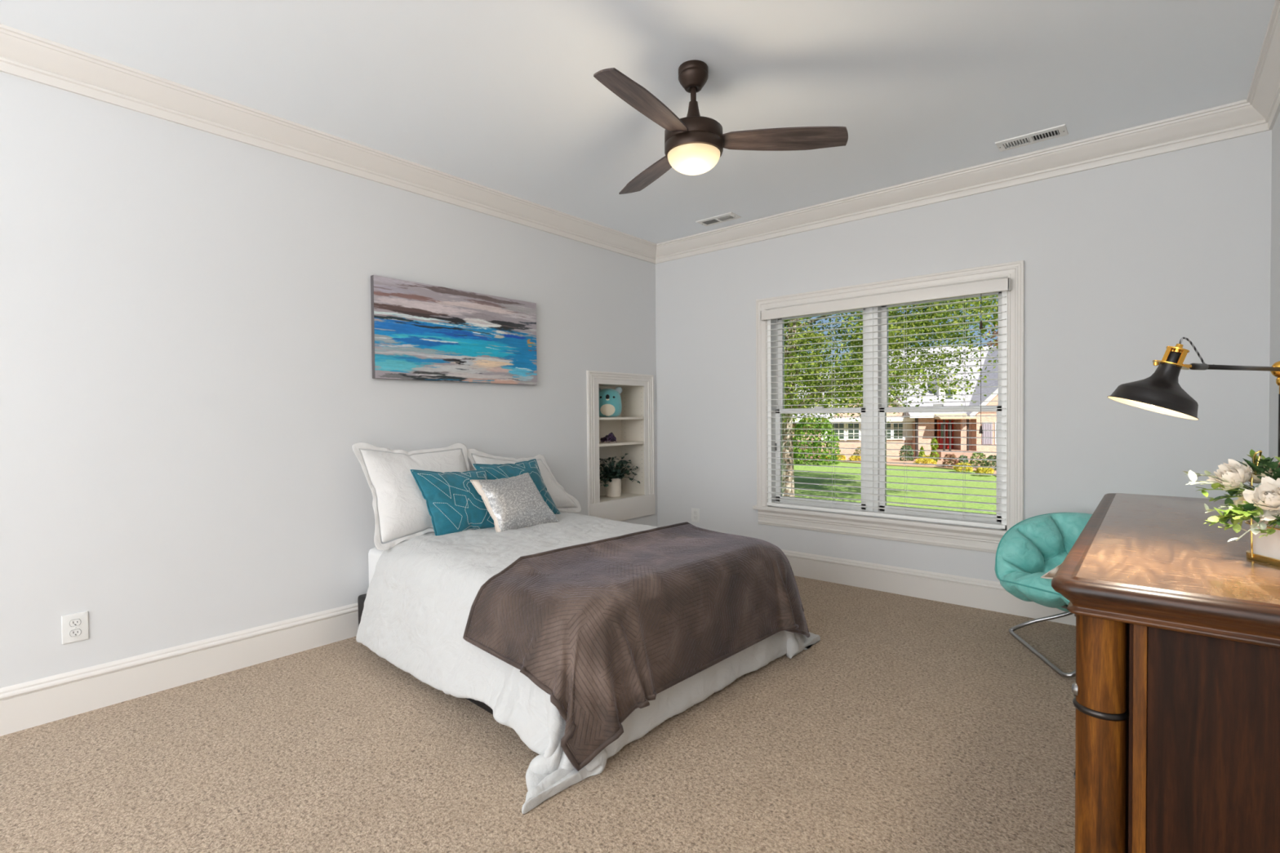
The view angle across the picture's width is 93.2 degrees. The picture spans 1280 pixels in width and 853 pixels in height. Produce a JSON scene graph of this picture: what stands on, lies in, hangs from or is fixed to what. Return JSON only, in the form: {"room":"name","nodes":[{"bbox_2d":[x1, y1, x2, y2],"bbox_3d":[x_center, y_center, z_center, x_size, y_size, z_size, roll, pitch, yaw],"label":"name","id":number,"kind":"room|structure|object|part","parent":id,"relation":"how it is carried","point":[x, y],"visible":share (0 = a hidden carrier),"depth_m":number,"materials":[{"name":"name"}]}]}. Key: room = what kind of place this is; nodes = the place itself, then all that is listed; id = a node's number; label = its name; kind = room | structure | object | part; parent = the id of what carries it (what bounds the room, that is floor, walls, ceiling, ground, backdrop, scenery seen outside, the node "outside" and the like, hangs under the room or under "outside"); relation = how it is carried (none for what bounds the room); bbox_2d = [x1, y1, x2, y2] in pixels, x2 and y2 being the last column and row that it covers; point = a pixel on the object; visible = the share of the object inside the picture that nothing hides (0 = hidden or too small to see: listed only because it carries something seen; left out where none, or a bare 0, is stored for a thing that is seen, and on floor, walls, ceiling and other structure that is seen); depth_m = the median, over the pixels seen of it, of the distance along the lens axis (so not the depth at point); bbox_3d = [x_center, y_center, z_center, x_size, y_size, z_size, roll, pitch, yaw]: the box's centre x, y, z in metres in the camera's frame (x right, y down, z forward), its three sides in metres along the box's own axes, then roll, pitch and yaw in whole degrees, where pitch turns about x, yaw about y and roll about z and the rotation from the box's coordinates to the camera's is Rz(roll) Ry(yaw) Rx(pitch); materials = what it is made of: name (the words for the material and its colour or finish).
{"room":"bedroom","nodes":[
{"label":"bedroom","id":0,"kind":"room"},
{"bbox_2d":[0,71,657,688],"bbox_3d":[-2.387,-0.173,2.872,0.360,2.785,7.800,0,1,40],"label":"wall","id":1,"kind":"structure","parent":0,"point":[188,388],"depth_m":2.95,"materials":[{"name":"white paint"}]},
{"bbox_2d":[61,611,88,644],"bbox_3d":[-2.403,0.856,2.576,0.009,0.122,0.085,0,1,40],"label":"wall outlet","id":2,"kind":"object","parent":1,"relation":"attached to","point":[74,627],"visible":1,"depth_m":2.57,"materials":[{"name":"white plastic"}]},
{"bbox_2d":[69,618,80,626],"bbox_3d":[-2.401,0.835,2.574,0.004,0.029,0.037,0,1,40],"label":"socket","id":3,"kind":"object","parent":2,"relation":"attached to","point":[73,622],"depth_m":2.57,"materials":[{"name":"white plastic"}]},
{"bbox_2d":[69,628,81,636],"bbox_3d":[-2.402,0.878,2.575,0.001,0.029,0.037,0,1,40],"label":"socket","id":4,"kind":"object","parent":2,"relation":"attached to","point":[73,632],"depth_m":2.57,"materials":[{"name":"white plastic"}]},
{"bbox_2d":[0,602,358,736],"bbox_3d":[-2.295,1.129,2.696,0.022,0.186,7.600,0,1,40],"label":"baseboard","id":5,"kind":"structure","parent":1,"relation":"attached to","point":[28,704],"depth_m":2.79,"materials":[{"name":"white paint"}]},
{"bbox_2d":[0,23,657,263],"bbox_3d":[-2.288,-1.490,2.624,0.098,0.145,7.600,0,1,40],"label":"trim","id":6,"kind":"structure","parent":1,"relation":"attached to","point":[24,55],"depth_m":3.07,"materials":[{"name":"white paint"}]},
{"bbox_2d":[370,275,537,385],"bbox_3d":[-1.165,-0.593,3.992,0.035,0.600,1.215,0,1,40],"label":"abstract painting","id":7,"kind":"object","parent":1,"relation":"attached to","point":[420,331],"visible":1,"depth_m":3.89,"materials":[{"name":"fabric"}]},
{"bbox_2d":[586,370,655,520],"bbox_3d":[-0.146,0.174,5.209,0.020,1.268,0.841,0,1,40],"label":"trim","id":8,"kind":"structure","parent":1,"relation":"attached to","point":[621,509],"depth_m":5.15,"materials":[{"name":"white paint"}]},
{"bbox_2d":[598,383,644,502],"bbox_3d":[-0.266,0.130,5.320,0.304,1.022,0.640,0,1,40],"label":"built-in shelf","id":9,"kind":"object","parent":1,"relation":"attached to","point":[632,396],"depth_m":5.53,"materials":[{"name":"beige paint"}]},
{"bbox_2d":[605,477,621,497],"bbox_3d":[-0.235,0.536,5.354,0.133,0.165,0.133,0,1,40],"label":"pot","id":10,"kind":"object","parent":9,"relation":"on","point":[613,490],"depth_m":5.30,"materials":[{"name":"white ceramic"}]},
{"bbox_2d":[599,453,639,497],"bbox_3d":[-0.253,0.430,5.324,0.262,0.379,0.566,0,1,40],"label":"potted plant","id":11,"kind":"object","parent":9,"relation":"on","point":[611,476],"visible":0.95,"depth_m":5.31,"materials":[{"name":"green plant"}]},
{"bbox_3d":[-0.297,0.434,5.274,0.066,0.114,0.200,0,1,40],"label":"stem","id":12,"kind":"part","parent":11,"relation":"part of","materials":[{"name":"green plant"}]},
{"bbox_3d":[-0.265,0.477,5.228,0.122,0.069,0.230,0,1,40],"label":"stem","id":13,"kind":"part","parent":11,"relation":"part of","materials":[{"name":"green plant"}]},
{"bbox_3d":[-0.231,0.399,5.290,0.102,0.184,0.122,0,1,40],"label":"stem","id":14,"kind":"part","parent":11,"relation":"part of","materials":[{"name":"green plant"}]},
{"bbox_3d":[-0.123,0.429,5.383,0.136,0.119,0.196,0,1,40],"label":"stem","id":15,"kind":"part","parent":11,"relation":"part of","materials":[{"name":"green plant"}]},
{"bbox_3d":[-0.119,0.474,5.417,0.268,0.087,0.066,-1,1,-28],"label":"stem","id":16,"kind":"part","parent":11,"relation":"part of","materials":[{"name":"green plant"}]},
{"bbox_2d":[599,440,644,446],"bbox_3d":[-0.259,0.150,5.315,0.281,0.021,0.600,0,1,40],"label":"shelf","id":17,"kind":"object","parent":1,"relation":"attached to","point":[618,442],"depth_m":5.25,"materials":[{"name":"beige paint"}]},
{"bbox_2d":[600,431,616,443],"bbox_3d":[-0.275,0.095,5.286,0.145,0.092,0.116,-1,1,-2],"label":"amethyst geode","id":18,"kind":"object","parent":17,"relation":"on","point":[611,437],"visible":0.95,"depth_m":5.25},
{"bbox_2d":[599,417,644,420],"bbox_3d":[-0.261,-0.070,5.311,0.281,0.021,0.600,0,1,40],"label":"shelf","id":19,"kind":"object","parent":1,"relation":"attached to","point":[600,418],"depth_m":5.21,"materials":[{"name":"beige paint"}]},
{"bbox_2d":[598,386,622,417],"bbox_3d":[-0.280,-0.214,5.279,0.252,0.266,0.219,-1,1,-2],"label":"plush toy","id":20,"kind":"object","parent":19,"relation":"on","point":[610,399],"visible":0.89,"depth_m":5.20,"materials":[{"name":"teal fabric"}]},
{"bbox_2d":[0,575,1075,852],"bbox_3d":[-0.948,1.294,1.419,4.530,0.120,7.800,0,1,40],"label":"floor","id":21,"kind":"structure","parent":0,"point":[912,724],"depth_m":2.19,"materials":[{"name":"carpet"}]},
{"bbox_2d":[357,546,493,714],"bbox_3d":[-0.441,0.942,3.359,1.880,0.506,1.460,0,1,43],"label":"bed","id":22,"kind":"object","parent":21,"relation":"on","point":[374,554],"visible":0.08,"depth_m":3.43,"materials":[{"name":"fabric"}]},
{"bbox_3d":[-0.439,0.824,3.360,1.880,0.271,1.380,0,1,43],"label":"mattress","id":23,"kind":"part","parent":22,"relation":"part of","materials":[{"name":"white fabric"}]},
{"bbox_2d":[467,448,581,512],"bbox_3d":[-0.759,0.387,4.179,0.245,0.502,0.889,0,1,40],"label":"pillow sham","id":24,"kind":"object","parent":22,"relation":"on","point":[560,497],"visible":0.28,"depth_m":4.29,"materials":[{"name":"white fabric"}]},
{"bbox_2d":[355,512,820,813],"bbox_3d":[-0.308,0.894,3.202,1.768,0.596,2.002,0,1,43],"label":"duvet","id":25,"kind":"object","parent":22,"relation":"on","point":[422,591],"visible":0.45,"depth_m":2.75,"materials":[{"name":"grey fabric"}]},
{"bbox_2d":[351,442,470,550],"bbox_3d":[-1.250,0.372,3.578,0.279,0.576,0.782,0,1,40],"label":"pillow sham","id":26,"kind":"object","parent":25,"relation":"on","point":[402,509],"visible":0.59,"depth_m":3.40,"materials":[{"name":"white fabric"}]},
{"bbox_2d":[409,469,494,535],"bbox_3d":[-1.049,0.436,3.575,0.177,0.395,0.555,0,1,43],"label":"throw cushion","id":27,"kind":"object","parent":25,"relation":"on","point":[454,504],"visible":0.8,"depth_m":3.49,"materials":[{"name":"teal fabric"}]},
{"bbox_2d":[470,472,559,532],"bbox_3d":[-0.753,0.465,3.715,0.251,0.324,0.507,0,1,40],"label":"cushion","id":28,"kind":"object","parent":25,"relation":"on","point":[516,502],"visible":0.98,"depth_m":3.63,"materials":[{"name":"silver fabric"}]},
{"bbox_2d":[472,458,559,514],"bbox_3d":[-0.787,0.425,3.950,0.170,0.398,0.615,0,1,40],"label":"throw cushion","id":29,"kind":"object","parent":25,"relation":"on","point":[494,472],"visible":0.45,"depth_m":4.01,"materials":[{"name":"teal fabric"}]},
{"bbox_2d":[462,521,809,771],"bbox_3d":[0.129,0.855,2.825,0.745,0.592,1.753,0,1,43],"label":"throw blanket","id":30,"kind":"object","parent":25,"relation":"on","point":[604,627],"visible":1,"depth_m":2.42,"materials":[{"name":"brown fabric"}]},
{"bbox_2d":[994,512,1092,677],"bbox_3d":[2.353,0.826,3.067,0.948,0.698,0.691,0,1,10],"label":"chair","id":31,"kind":"object","parent":21,"relation":"on","point":[1034,546],"visible":0.27,"depth_m":3.23,"materials":[{"name":"teal fabric"}]},
{"bbox_3d":[2.355,0.937,3.086,0.679,0.475,0.626,0,1,7],"label":"leg","id":32,"kind":"part","parent":31,"relation":"part of","materials":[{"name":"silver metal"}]},
{"bbox_2d":[994,512,1092,612],"bbox_3d":[2.357,0.723,3.067,0.941,0.492,0.687,0,1,7],"label":"cushion","id":33,"kind":"object","parent":31,"relation":"on","point":[1034,546],"depth_m":3.23,"materials":[{"name":"teal fabric"}]},
{"bbox_2d":[1040,562,1062,579],"bbox_3d":[2.166,0.607,2.836,0.256,0.260,0.430,-1,1,-41],"label":"throw cushion","id":34,"kind":"object","parent":31,"relation":"on","point":[1050,575],"visible":0.04,"depth_m":2.89,"materials":[{"name":"beige fabric"}]},
{"bbox_2d":[1051,493,1279,852],"bbox_3d":[1.427,0.732,1.462,0.567,0.960,1.512,0,1,40],"label":"desk","id":35,"kind":"object","parent":21,"relation":"on","point":[1175,690],"visible":1,"depth_m":1.01,"materials":[{"name":"brown wood"}]},
{"bbox_3d":[0.820,0.767,1.079,0.072,0.874,0.072,0,1,40],"label":"corner post","id":36,"kind":"part","parent":35,"relation":"part of","materials":[{"name":"brown wood"}]},
{"bbox_3d":[1.425,0.302,1.453,0.543,0.032,1.492,0,1,40],"label":"cornice moulding","id":37,"kind":"part","parent":35,"relation":"part of","materials":[{"name":"brown wood"}]},
{"bbox_2d":[1106,337,1279,467],"bbox_3d":[1.192,0.043,1.258,0.626,0.429,0.136,-1,1,-26],"label":"desk lamp","id":38,"kind":"object","parent":35,"relation":"on","point":[1162,393],"visible":0.97,"depth_m":1.13,"materials":[{"name":"black metal"}]},
{"bbox_3d":[0.971,-0.066,1.149,0.133,0.108,0.140,0,1,40],"label":"lamp shade","id":39,"kind":"part","parent":38,"relation":"part of","materials":[{"name":"black metal"}]},
{"bbox_2d":[1165,351,1181,365],"bbox_3d":[0.999,-0.125,1.135,0.030,0.033,0.026,0,1,40],"label":"socket","id":40,"kind":"object","parent":38,"relation":"attached to","point":[1175,357],"depth_m":1.12,"materials":[{"name":"black metal"}]},
{"bbox_3d":[1.069,-0.141,1.160,0.139,0.055,0.005,-1,1,-27],"label":"cord","id":41,"kind":"part","parent":38,"relation":"part of","materials":[{"name":"black fabric"}]},
{"bbox_3d":[1.235,-0.120,1.247,0.435,0.018,0.013,-1,1,-28],"label":"arm","id":42,"kind":"part","parent":38,"relation":"part of","materials":[{"name":"black metal"}]},
{"bbox_3d":[1.017,0.699,0.884,0.425,0.734,0.018,0,1,40],"label":"panel","id":43,"kind":"part","parent":35,"relation":"part of","materials":[{"name":"brown wood"}]},
{"bbox_2d":[1182,448,1279,566],"bbox_3d":[1.197,0.147,1.113,0.270,0.227,0.211,0,1,7],"label":"flower arrangement","id":44,"kind":"object","parent":35,"relation":"on","point":[1260,504],"visible":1,"depth_m":1.15,"materials":[{"name":"white plant"}]},
{"bbox_3d":[1.151,0.095,1.182,0.063,0.060,0.076,0,1,40],"label":"flower","id":45,"kind":"part","parent":44,"relation":"part of","materials":[{"name":"white plant"}]},
{"bbox_3d":[1.165,0.145,1.161,0.039,0.048,0.046,0,1,40],"label":"flower","id":46,"kind":"part","parent":44,"relation":"part of","materials":[{"name":"beige plant"}]},
{"bbox_3d":[1.158,0.132,1.113,0.060,0.079,0.082,-1,1,-26],"label":"flower","id":47,"kind":"part","parent":44,"relation":"part of","materials":[{"name":"white plant"}]},
{"bbox_3d":[1.252,0.152,1.138,0.140,0.213,0.135,0,1,5],"label":"gold wire frame","id":48,"kind":"part","parent":44,"relation":"part of","materials":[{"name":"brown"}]},
{"bbox_3d":[1.210,0.090,1.179,0.058,0.043,0.062,0,1,10],"label":"flower","id":49,"kind":"part","parent":44,"relation":"part of","materials":[{"name":"beige plant"}]},
{"bbox_3d":[1.252,0.216,1.139,0.126,0.086,0.126,0,1,5],"label":"pot","id":50,"kind":"part","parent":44,"relation":"part of","materials":[{"name":"white ceramic"}]},
{"bbox_2d":[0,0,1275,244],"bbox_3d":[-0.908,-1.613,1.444,4.530,0.120,8.000,0,1,40],"label":"ceiling","id":51,"kind":"structure","parent":0,"point":[505,96],"depth_m":2.71,"materials":[{"name":"white paint"}]},
{"bbox_2d":[695,212,741,226],"bbox_3d":[0.613,-1.619,4.739,0.330,0.012,0.150,0,1,40],"label":"ceiling vent","id":52,"kind":"object","parent":51,"relation":"in","point":[731,215],"visible":1,"depth_m":4.72,"materials":[{"name":"white plastic"}]},
{"bbox_2d":[593,59,848,194],"bbox_3d":[0.132,-1.354,2.629,1.196,0.457,1.120,0,1,40],"label":"ceiling fan","id":53,"kind":"object","parent":51,"relation":"hanging from","point":[694,144],"visible":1,"depth_m":2.62,"materials":[{"name":"brown wood"}]},
{"bbox_3d":[0.023,-1.253,2.349,0.144,0.040,0.558,0,1,34],"label":"blade","id":54,"kind":"part","parent":53,"relation":"part of","materials":[{"name":"brown wood"}]},
{"bbox_3d":[0.056,-1.265,3.037,0.144,0.040,0.558,-1,1,-26],"label":"blade","id":55,"kind":"part","parent":53,"relation":"part of","materials":[{"name":"brown wood"}]},
{"bbox_3d":[0.635,-1.264,2.665,0.558,0.040,0.144,0,1,4],"label":"blade","id":56,"kind":"part","parent":53,"relation":"part of","materials":[{"name":"brown wood"}]},
{"bbox_2d":[994,124,1068,151],"bbox_3d":[2.187,-1.608,3.385,0.330,0.011,0.150,0,1,40],"label":"ceiling vent","id":57,"kind":"object","parent":51,"relation":"in","point":[1060,131],"visible":1,"depth_m":3.37,"materials":[{"name":"white plastic"}]},
{"bbox_2d":[655,129,1271,582],"bbox_3d":[1.787,-0.234,4.306,4.130,2.785,0.200,0,1,40],"label":"wall","id":58,"kind":"structure","parent":0,"point":[1126,261],"depth_m":3.56,"materials":[{"name":"white paint"}]},
{"bbox_2d":[691,507,699,522],"bbox_3d":[0.485,0.778,5.305,0.085,0.122,0.009,0,1,40],"label":"wall outlet","id":59,"kind":"object","parent":58,"relation":"attached to","point":[695,512],"visible":1,"depth_m":5.30,"materials":[{"name":"white plastic"}]},
{"bbox_2d":[752,505,1007,553],"bbox_3d":[1.662,0.717,4.316,1.877,0.151,0.125,0,1,40],"label":"trim","id":60,"kind":"structure","parent":58,"relation":"attached to","point":[963,537],"depth_m":4.22,"materials":[{"name":"white paint"}]},
{"bbox_2d":[767,277,1007,529],"bbox_3d":[1.705,-0.144,4.359,1.659,1.568,0.170,0,1,40],"label":"window","id":61,"kind":"structure","parent":58,"relation":"in","point":[772,416],"depth_m":4.30,"materials":[{"name":"white paint"}]},
{"bbox_3d":[1.380,0.233,4.649,0.730,0.745,0.035,0,1,40],"label":"sash","id":62,"kind":"part","parent":61,"relation":"part of","materials":[{"name":"white paint"}]},
{"bbox_3d":[1.379,0.230,4.649,0.656,0.672,0.004,0,1,40],"label":"glass","id":63,"kind":"part","parent":61,"relation":"part of","materials":[{"name":"white"}]},
{"bbox_3d":[1.403,-0.501,4.670,0.730,0.797,0.035,0,1,40],"label":"sash","id":64,"kind":"part","parent":61,"relation":"part of","materials":[{"name":"white paint"}]},
{"bbox_3d":[1.402,-0.499,4.670,0.656,0.722,0.004,0,1,40],"label":"glass","id":65,"kind":"part","parent":61,"relation":"part of","materials":[{"name":"white"}]},
{"bbox_2d":[760,277,1011,528],"bbox_3d":[1.631,-0.139,4.273,1.701,1.542,0.094,0,1,40],"label":"window blind","id":66,"kind":"object","parent":61,"relation":"attached to","point":[1002,284],"visible":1,"depth_m":4.17,"materials":[{"name":"white paint"}]},
{"bbox_3d":[1.090,-0.124,4.762,0.002,1.460,0.054,0,1,40],"label":"ladder cord","id":67,"kind":"part","parent":66,"relation":"part of","materials":[{"name":"white fabric"}]},
{"bbox_3d":[1.429,-0.121,4.473,0.002,1.460,0.054,0,1,40],"label":"ladder cord","id":68,"kind":"part","parent":66,"relation":"part of","materials":[{"name":"white fabric"}]},
{"bbox_3d":[1.651,0.620,4.302,1.645,0.024,0.052,0,1,40],"label":"rail","id":69,"kind":"part","parent":66,"relation":"part of","materials":[{"name":"white"}]},
{"bbox_3d":[1.817,-0.119,4.142,0.002,1.460,0.054,0,1,40],"label":"ladder cord","id":70,"kind":"part","parent":66,"relation":"part of","materials":[{"name":"white fabric"}]},
{"bbox_3d":[2.092,-0.117,3.907,0.002,1.460,0.054,0,1,40],"label":"ladder cord","id":71,"kind":"part","parent":66,"relation":"part of","materials":[{"name":"white fabric"}]},
{"bbox_3d":[2.146,-0.416,3.808,0.002,0.840,0.005,0,1,40],"label":"pull cord","id":72,"kind":"part","parent":66,"relation":"part of","materials":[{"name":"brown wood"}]},
{"bbox_3d":[2.022,0.238,4.102,0.777,0.745,0.035,0,1,40],"label":"sash","id":73,"kind":"part","parent":61,"relation":"part of","materials":[{"name":"white paint"}]},
{"bbox_3d":[2.045,-0.497,4.123,0.777,0.797,0.035,0,1,40],"label":"sash","id":74,"kind":"part","parent":61,"relation":"part of","materials":[{"name":"white paint"}]},
{"bbox_3d":[2.021,0.234,4.101,0.703,0.672,0.004,0,1,40],"label":"glass","id":75,"kind":"part","parent":61,"relation":"part of","materials":[{"name":"white"}]},
{"bbox_3d":[2.044,-0.495,4.123,0.703,0.722,0.004,0,1,40],"label":"glass","id":76,"kind":"part","parent":61,"relation":"part of","materials":[{"name":"white"}]},
{"bbox_2d":[755,260,1024,530],"bbox_3d":[1.641,-0.184,4.285,1.836,1.659,0.024,0,1,40],"label":"trim","id":77,"kind":"structure","parent":58,"relation":"attached to","point":[1015,270],"depth_m":3.84,"materials":[{"name":"white paint"}]},
{"bbox_2d":[781,549,1075,626],"bbox_3d":[1.650,1.067,4.310,3.930,0.186,0.022,0,1,40],"label":"baseboard","id":78,"kind":"structure","parent":58,"relation":"attached to","point":[984,594],"depth_m":4.09,"materials":[{"name":"white paint"}]},
{"bbox_2d":[655,99,1270,263],"bbox_3d":[1.603,-1.552,4.234,3.930,0.145,0.098,0,1,40],"label":"trim","id":79,"kind":"structure","parent":58,"relation":"attached to","point":[1238,118],"depth_m":3.71,"materials":[{"name":"white paint"}]},
{"bbox_2d":[1268,111,1279,462],"bbox_3d":[0.752,-0.150,0.065,0.200,2.785,7.600,0,1,40],"label":"wall","id":80,"kind":"structure","parent":0,"point":[1274,356],"depth_m":2.90,"materials":[{"name":"white paint"}]},
{"bbox_2d":[1246,0,1279,129],"bbox_3d":[0.627,-1.470,0.138,0.098,0.145,7.600,0,1,40],"label":"trim","id":81,"kind":"structure","parent":80,"relation":"attached to","point":[1264,94],"depth_m":2.69,"materials":[{"name":"white paint"}]}
]}

